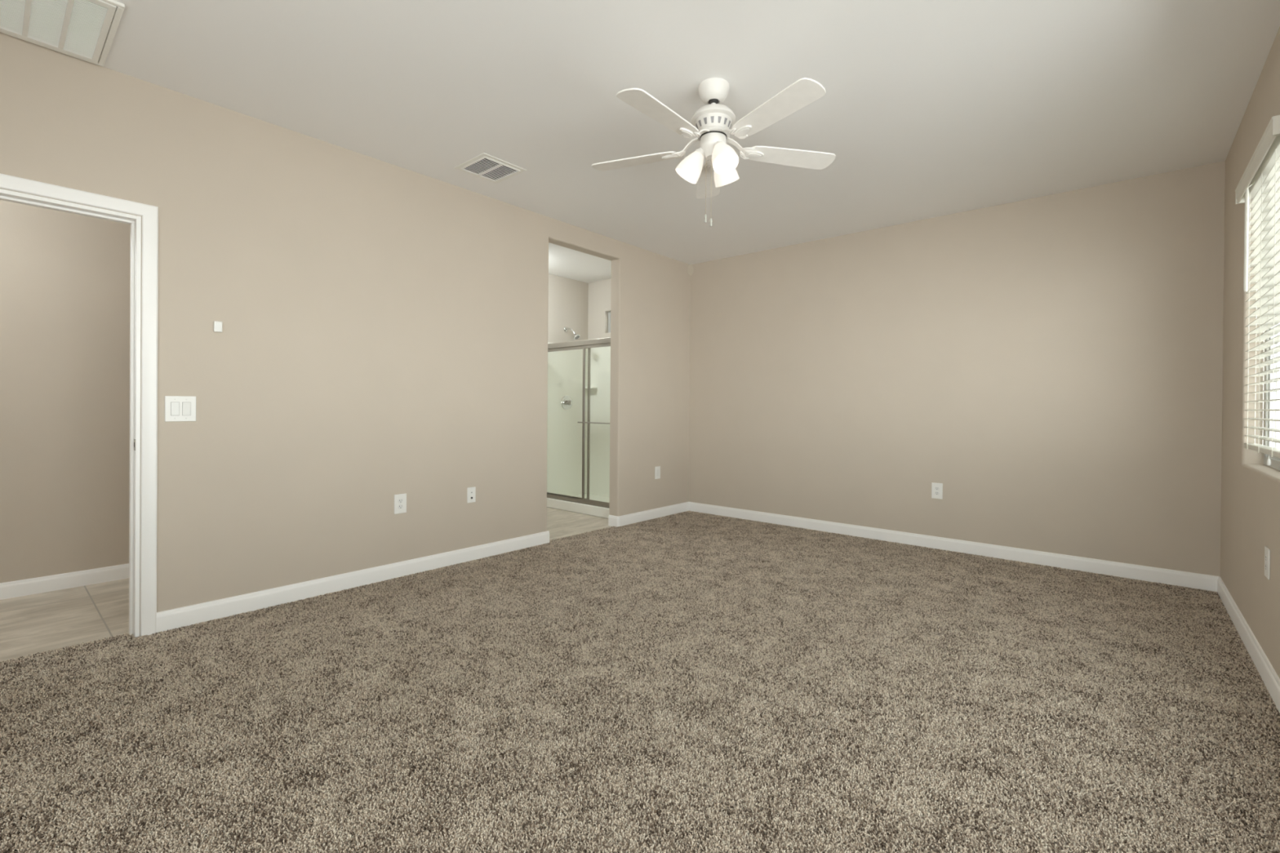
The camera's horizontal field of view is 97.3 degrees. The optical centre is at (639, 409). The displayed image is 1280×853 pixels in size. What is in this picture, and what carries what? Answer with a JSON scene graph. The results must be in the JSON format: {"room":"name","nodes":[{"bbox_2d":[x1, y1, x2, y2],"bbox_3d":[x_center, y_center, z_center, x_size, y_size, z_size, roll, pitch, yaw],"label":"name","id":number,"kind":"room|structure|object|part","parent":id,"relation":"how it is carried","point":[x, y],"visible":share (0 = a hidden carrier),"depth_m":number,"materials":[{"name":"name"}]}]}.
{"room":"empty bedroom","nodes":[
{"label":"empty bedroom","id":0,"kind":"room"},
{"bbox_2d":[0,200,130,582],"bbox_3d":[-4.100,-0.244,2.963,0.100,2.790,3.680,1,0,41],"label":"wall","id":1,"kind":"structure","parent":0,"point":[64,277],"depth_m":3.49,"materials":[{"name":"beige paint"}]},
{"bbox_2d":[0,563,128,599],"bbox_3d":[-4.093,1.070,2.901,0.014,0.107,3.600,1,0,41],"label":"baseboard","id":2,"kind":"structure","parent":1,"relation":"attached to","point":[21,588],"depth_m":3.49,"materials":[{"name":"white paint"}]},
{"bbox_2d":[0,31,690,636],"bbox_3d":[-1.558,-0.228,3.924,0.115,2.790,6.350,1,0,41],"label":"wall","id":3,"kind":"structure","parent":0,"point":[384,335],"depth_m":3.44,"materials":[{"name":"beige paint"}]},
{"bbox_2d":[0,188,141,637],"bbox_3d":[-2.780,0.105,2.504,0.116,2.118,0.831,1,0,41],"label":"door frame","id":4,"kind":"structure","parent":3,"relation":"in","point":[135,221],"depth_m":2.78,"materials":[{"name":"white paint"}]},
{"bbox_2d":[0,173,158,635],"bbox_3d":[-2.728,0.054,2.464,0.016,2.141,0.949,1,0,41],"label":"trim","id":5,"kind":"structure","parent":3,"relation":"attached to","point":[149,213],"depth_m":2.79,"materials":[{"name":"white paint"}]},
{"bbox_2d":[164,395,195,422],"bbox_3d":[-2.360,-0.005,2.896,0.010,0.131,0.127,1,0,41],"label":"light switch","id":6,"kind":"object","parent":3,"relation":"attached to","point":[177,408],"visible":1,"depth_m":2.89,"materials":[{"name":"white plastic"}]},
{"bbox_2d":[213,320,222,332],"bbox_3d":[-2.254,-0.444,3.010,0.016,0.057,0.038,1,0,41],"label":"wall sensor","id":7,"kind":"object","parent":3,"relation":"attached to","point":[217,326],"visible":1,"depth_m":3.00,"materials":[{"name":"white plastic"}]},
{"bbox_2d":[156,530,549,632],"bbox_3d":[-1.641,1.075,3.834,0.129,0.107,2.549,1,0,41],"label":"baseboard","id":8,"kind":"structure","parent":3,"relation":"attached to","point":[177,618],"depth_m":3.44,"materials":[{"name":"white paint"}]},
{"bbox_2d":[394,493,406,514],"bbox_3d":[-1.608,0.631,3.783,0.007,0.130,0.084,1,0,41],"label":"wall outlet","id":9,"kind":"object","parent":3,"relation":"attached to","point":[400,500],"visible":1,"depth_m":3.78,"materials":[{"name":"white plastic"}]},
{"bbox_2d":[466,486,475,502],"bbox_3d":[-1.252,0.634,4.193,0.014,0.114,0.070,1,0,41],"label":"cable jack","id":10,"kind":"object","parent":3,"relation":"attached to","point":[471,491],"visible":1,"depth_m":4.19,"materials":[{"name":"white plastic"}]},
{"bbox_2d":[617,515,619,526],"bbox_3d":[-0.212,1.079,5.420,0.026,0.107,0.026,1,0,41],"label":"baseboard","id":11,"kind":"structure","parent":3,"relation":"attached to","point":[618,518],"depth_m":5.41,"materials":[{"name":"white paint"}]},
{"bbox_2d":[608,502,688,527],"bbox_3d":[0.123,1.079,5.889,0.129,0.107,1.174,1,0,41],"label":"baseboard","id":12,"kind":"structure","parent":3,"relation":"attached to","point":[638,517],"depth_m":5.74,"materials":[{"name":"white paint"}]},
{"bbox_2d":[654,466,660,479],"bbox_3d":[0.184,0.655,5.871,0.007,0.130,0.086,1,0,41],"label":"blank wall plate","id":13,"kind":"object","parent":3,"relation":"attached to","point":[657,469],"visible":1,"depth_m":5.87,"materials":[{"name":"white plastic"}]},
{"bbox_2d":[687,265,693,275],"bbox_3d":[0.560,-1.556,6.254,0.040,0.116,0.058,1,0,41],"label":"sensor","id":14,"kind":"structure","parent":3,"relation":"attached to","point":[690,268],"depth_m":6.27,"materials":[{"name":"beige plastic"}]},
{"bbox_2d":[547,273,588,342],"bbox_3d":[-1.857,-0.240,5.959,0.100,2.790,3.550,1,0,41],"label":"wall","id":15,"kind":"structure","parent":0,"point":[568,298],"depth_m":6.98,"materials":[{"name":"beige paint"}]},
{"bbox_2d":[564,326,580,339],"bbox_3d":[-0.824,-0.942,6.904,0.222,0.172,0.096,1,0,41],"label":"shower fixture","id":16,"kind":"object","parent":15,"relation":"attached to","point":[576,336],"visible":1,"depth_m":6.87,"materials":[{"name":"silver metal"}]},
{"bbox_2d":[587,278,611,339],"bbox_3d":[-0.088,-0.230,6.833,1.445,2.790,0.120,1,0,41],"label":"wall","id":17,"kind":"structure","parent":0,"point":[599,291],"depth_m":7.13,"materials":[{"name":"beige paint"}]},
{"bbox_2d":[608,311,610,332],"bbox_3d":[-0.186,-1.096,6.939,0.535,0.270,0.050,1,0,41],"label":"window","id":18,"kind":"structure","parent":17,"relation":"in","point":[609,313],"depth_m":7.08,"materials":[{"name":"white glass"}]},
{"bbox_2d":[0,506,1279,852],"bbox_3d":[-0.882,1.167,2.648,5.718,0.060,7.400,1,0,41],"label":"floor","id":19,"kind":"structure","parent":0,"point":[571,779],"depth_m":2.15,"materials":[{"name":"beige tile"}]},
{"bbox_2d":[546,337,610,518],"bbox_3d":[-0.415,0.162,6.458,1.437,1.925,0.866,1,0,41],"label":"shower stall","id":20,"kind":"object","parent":19,"relation":"on","point":[578,437],"visible":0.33,"depth_m":6.99,"materials":[{"name":"clear glass"}]},
{"bbox_2d":[561,395,572,409],"bbox_3d":[-0.883,-0.089,6.946,0.062,0.176,0.176,1,0,41],"label":"shower valve","id":21,"kind":"object","parent":20,"relation":"attached to","point":[566,402],"visible":1,"depth_m":6.94,"materials":[{"name":"silver metal"}]},
{"bbox_3d":[-0.891,-0.088,6.926,0.049,0.060,0.100,1,0,41],"label":"handle","id":22,"kind":"part","parent":21,"relation":"part of","materials":[{"name":"silver metal"}]},
{"bbox_3d":[-0.859,0.136,6.363,0.831,1.701,0.014,1,0,41],"label":"door panel","id":23,"kind":"part","parent":20,"relation":"part of","materials":[{"name":"clear glass"}]},
{"bbox_2d":[585,386,596,389],"bbox_3d":[-0.635,-0.275,7.144,0.178,0.024,0.088,1,0,41],"label":"shelf","id":24,"kind":"object","parent":20,"relation":"attached to","point":[586,388],"depth_m":7.10,"materials":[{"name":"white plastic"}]},
{"bbox_3d":[-0.382,0.141,5.923,0.635,1.701,0.014,1,0,41],"label":"door panel","id":25,"kind":"part","parent":20,"relation":"part of","materials":[{"name":"clear glass"}]},
{"bbox_2d":[0,511,1279,852],"bbox_3d":[0.166,1.140,2.751,4.236,0.011,5.851,1,0,41],"label":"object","id":26,"kind":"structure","parent":19,"relation":"on","point":[732,548],"depth_m":2.14,"materials":[{"name":"beige carpet"}]},
{"bbox_2d":[103,0,1279,283],"bbox_3d":[-0.531,-1.662,3.012,6.008,0.100,6.600,1,0,41],"label":"ceiling","id":27,"kind":"structure","parent":0,"point":[928,108],"depth_m":2.83,"materials":[{"name":"white paint"}]},
{"bbox_2d":[0,0,124,66],"bbox_3d":[-2.489,-1.614,2.217,0.617,0.016,0.613,1,0,41],"label":"ceiling vent","id":28,"kind":"object","parent":27,"relation":"in","point":[86,30],"visible":1,"depth_m":2.35,"materials":[{"name":"white metal"}]},
{"bbox_3d":[-2.490,-1.613,2.219,0.508,0.013,0.092,1,0,41],"label":"louvre panel","id":29,"kind":"part","parent":28,"relation":"part of","materials":[{"name":"white metal"}]},
{"bbox_3d":[-2.420,-1.612,2.300,0.508,0.013,0.092,1,0,41],"label":"louvre panel","id":30,"kind":"part","parent":28,"relation":"part of","materials":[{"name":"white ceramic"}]},
{"bbox_3d":[-2.349,-1.612,2.382,0.508,0.013,0.092,1,0,41],"label":"louvre panel","id":31,"kind":"part","parent":28,"relation":"part of","materials":[{"name":"white metal"}]},
{"bbox_2d":[453,152,526,183],"bbox_3d":[-1.003,-1.612,3.780,0.346,0.012,0.335,1,0,41],"label":"ceiling vent","id":32,"kind":"object","parent":27,"relation":"in","point":[484,166],"visible":1,"depth_m":3.77,"materials":[{"name":"white metal"}]},
{"bbox_2d":[591,77,835,226],"bbox_3d":[0.315,-1.257,2.817,1.216,0.695,1.269,1,0,22],"label":"ceiling fan","id":33,"kind":"object","parent":27,"relation":"hanging from","point":[712,122],"visible":1,"depth_m":2.73,"materials":[{"name":"white metal"}]},
{"bbox_3d":[-0.028,-1.304,2.957,0.475,0.007,0.142,1,9,22],"label":"blade","id":34,"kind":"part","parent":33,"relation":"part of","materials":[{"name":"white laminate"}]},
{"bbox_3d":[0.090,-1.301,2.475,0.142,0.007,0.475,12,8,40],"label":"blade","id":35,"kind":"part","parent":33,"relation":"part of","materials":[{"name":"white laminate"}]},
{"bbox_3d":[0.265,-1.225,2.816,0.126,0.130,0.126,34,6,9],"label":"lamp shade","id":36,"kind":"part","parent":33,"relation":"part of","materials":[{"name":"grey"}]},
{"bbox_3d":[0.327,-1.110,2.802,0.004,0.281,0.003,1,0,41],"label":"pull chain","id":37,"kind":"part","parent":33,"relation":"part of","materials":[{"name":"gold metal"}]},
{"bbox_3d":[0.395,-1.302,3.218,0.142,0.007,0.475,-9,0,4],"label":"blade","id":38,"kind":"part","parent":33,"relation":"part of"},
{"bbox_3d":[0.354,-1.098,2.799,0.004,0.298,0.003,1,0,41],"label":"pull chain","id":39,"kind":"part","parent":33,"relation":"part of","materials":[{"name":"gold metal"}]},
{"bbox_2d":[695,115,731,128],"bbox_3d":[0.364,-1.400,2.797,0.175,0.026,0.176,1,0,41],"label":"vent","id":40,"kind":"object","parent":33,"relation":"attached to","point":[701,122],"depth_m":2.73,"materials":[{"name":"grey metal"}]},
{"bbox_3d":[0.395,-1.227,2.706,0.056,0.081,0.056,0,-33,-19],"label":"bulb","id":41,"kind":"part","parent":33,"relation":"part of","materials":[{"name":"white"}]},
{"bbox_3d":[0.396,-1.224,2.704,0.126,0.130,0.126,0,-33,-19],"label":"lamp shade","id":42,"kind":"part","parent":33,"relation":"part of","materials":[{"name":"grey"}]},
{"bbox_3d":[0.427,-1.224,2.873,0.126,0.130,0.126,1,33,41],"label":"lamp shade","id":43,"kind":"part","parent":33,"relation":"part of","materials":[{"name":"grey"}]},
{"bbox_3d":[0.585,-1.298,2.438,0.142,0.007,0.475,11,-5,-31],"label":"blade","id":44,"kind":"part","parent":33,"relation":"part of","materials":[{"name":"white laminate"}]},
{"bbox_3d":[0.774,-1.298,2.897,0.475,0.007,0.142,0,-9,-14],"label":"blade","id":45,"kind":"part","parent":33,"relation":"part of","materials":[{"name":"white laminate"}]},
{"bbox_2d":[688,160,1225,576],"bbox_3d":[2.163,-0.205,4.979,4.158,2.790,0.100,1,0,41],"label":"wall","id":46,"kind":"structure","parent":0,"point":[1054,362],"depth_m":4.41,"materials":[{"name":"beige paint"}]},
{"bbox_2d":[931,482,942,499],"bbox_3d":[2.455,0.670,4.656,0.082,0.130,0.007,1,0,41],"label":"wall outlet","id":47,"kind":"object","parent":46,"relation":"attached to","point":[936,488],"visible":1,"depth_m":4.65,"materials":[{"name":"white plastic"}]},
{"bbox_2d":[688,502,1219,591],"bbox_3d":[2.116,1.099,4.942,4.158,0.107,0.014,1,0,41],"label":"baseboard","id":48,"kind":"structure","parent":46,"relation":"attached to","point":[1171,577],"depth_m":4.41,"materials":[{"name":"white paint"}]},
{"bbox_2d":[1220,26,1279,678],"bbox_3d":[1.697,-0.191,1.129,0.150,2.790,6.350,1,0,41],"label":"wall","id":49,"kind":"structure","parent":0,"point":[1251,488],"depth_m":2.96,"materials":[{"name":"beige paint"}]},
{"bbox_2d":[1217,576,1279,712],"bbox_3d":[2.993,1.115,2.782,0.014,0.107,2.150,1,0,41],"label":"baseboard","id":50,"kind":"structure","parent":49,"relation":"attached to","point":[1269,677],"depth_m":2.62,"materials":[{"name":"white paint"}]},
{"bbox_2d":[1235,115,1279,466],"bbox_3d":[2.873,-0.456,2.594,0.096,1.424,0.993,1,0,41],"label":"window blind","id":51,"kind":"object","parent":49,"relation":"attached to","point":[1264,188],"visible":1,"depth_m":2.62,"materials":[{"name":"white plastic"}]},
{"bbox_3d":[3.124,-0.452,2.857,0.056,1.309,0.014,1,0,41],"label":"ladder cord","id":52,"kind":"part","parent":51,"relation":"part of","materials":[{"name":"white fabric"}]},
{"bbox_3d":[2.894,0.186,2.596,0.050,0.024,0.942,1,0,41],"label":"rail","id":53,"kind":"part","parent":51,"relation":"part of","materials":[{"name":"white plastic"}]},
{"bbox_3d":[2.918,-0.453,2.616,0.056,1.309,0.014,1,0,41],"label":"ladder cord","id":54,"kind":"part","parent":51,"relation":"part of","materials":[{"name":"white fabric"}]},
{"bbox_3d":[2.712,-0.454,2.376,0.056,1.309,0.014,1,0,41],"label":"ladder cord","id":55,"kind":"part","parent":51,"relation":"part of","materials":[{"name":"white fabric"}]},
{"bbox_2d":[1264,546,1270,579],"bbox_3d":[2.687,0.656,2.415,0.007,0.128,0.086,1,0,41],"label":"wall outlet","id":56,"kind":"object","parent":49,"relation":"attached to","point":[1267,551],"visible":1,"depth_m":2.40,"materials":[{"name":"white plastic"}]},
{"bbox_2d":[1263,313,1279,471],"bbox_3d":[2.950,-0.436,2.542,0.050,1.443,0.975,1,0,41],"label":"window","id":57,"kind":"structure","parent":49,"relation":"in","point":[1275,461],"depth_m":2.87,"materials":[{"name":"glass"}]},
{"bbox_3d":[2.950,-0.436,2.542,0.038,1.353,0.885,1,0,41],"label":"sash","id":58,"kind":"part","parent":57,"relation":"part of","materials":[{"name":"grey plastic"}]}
]}

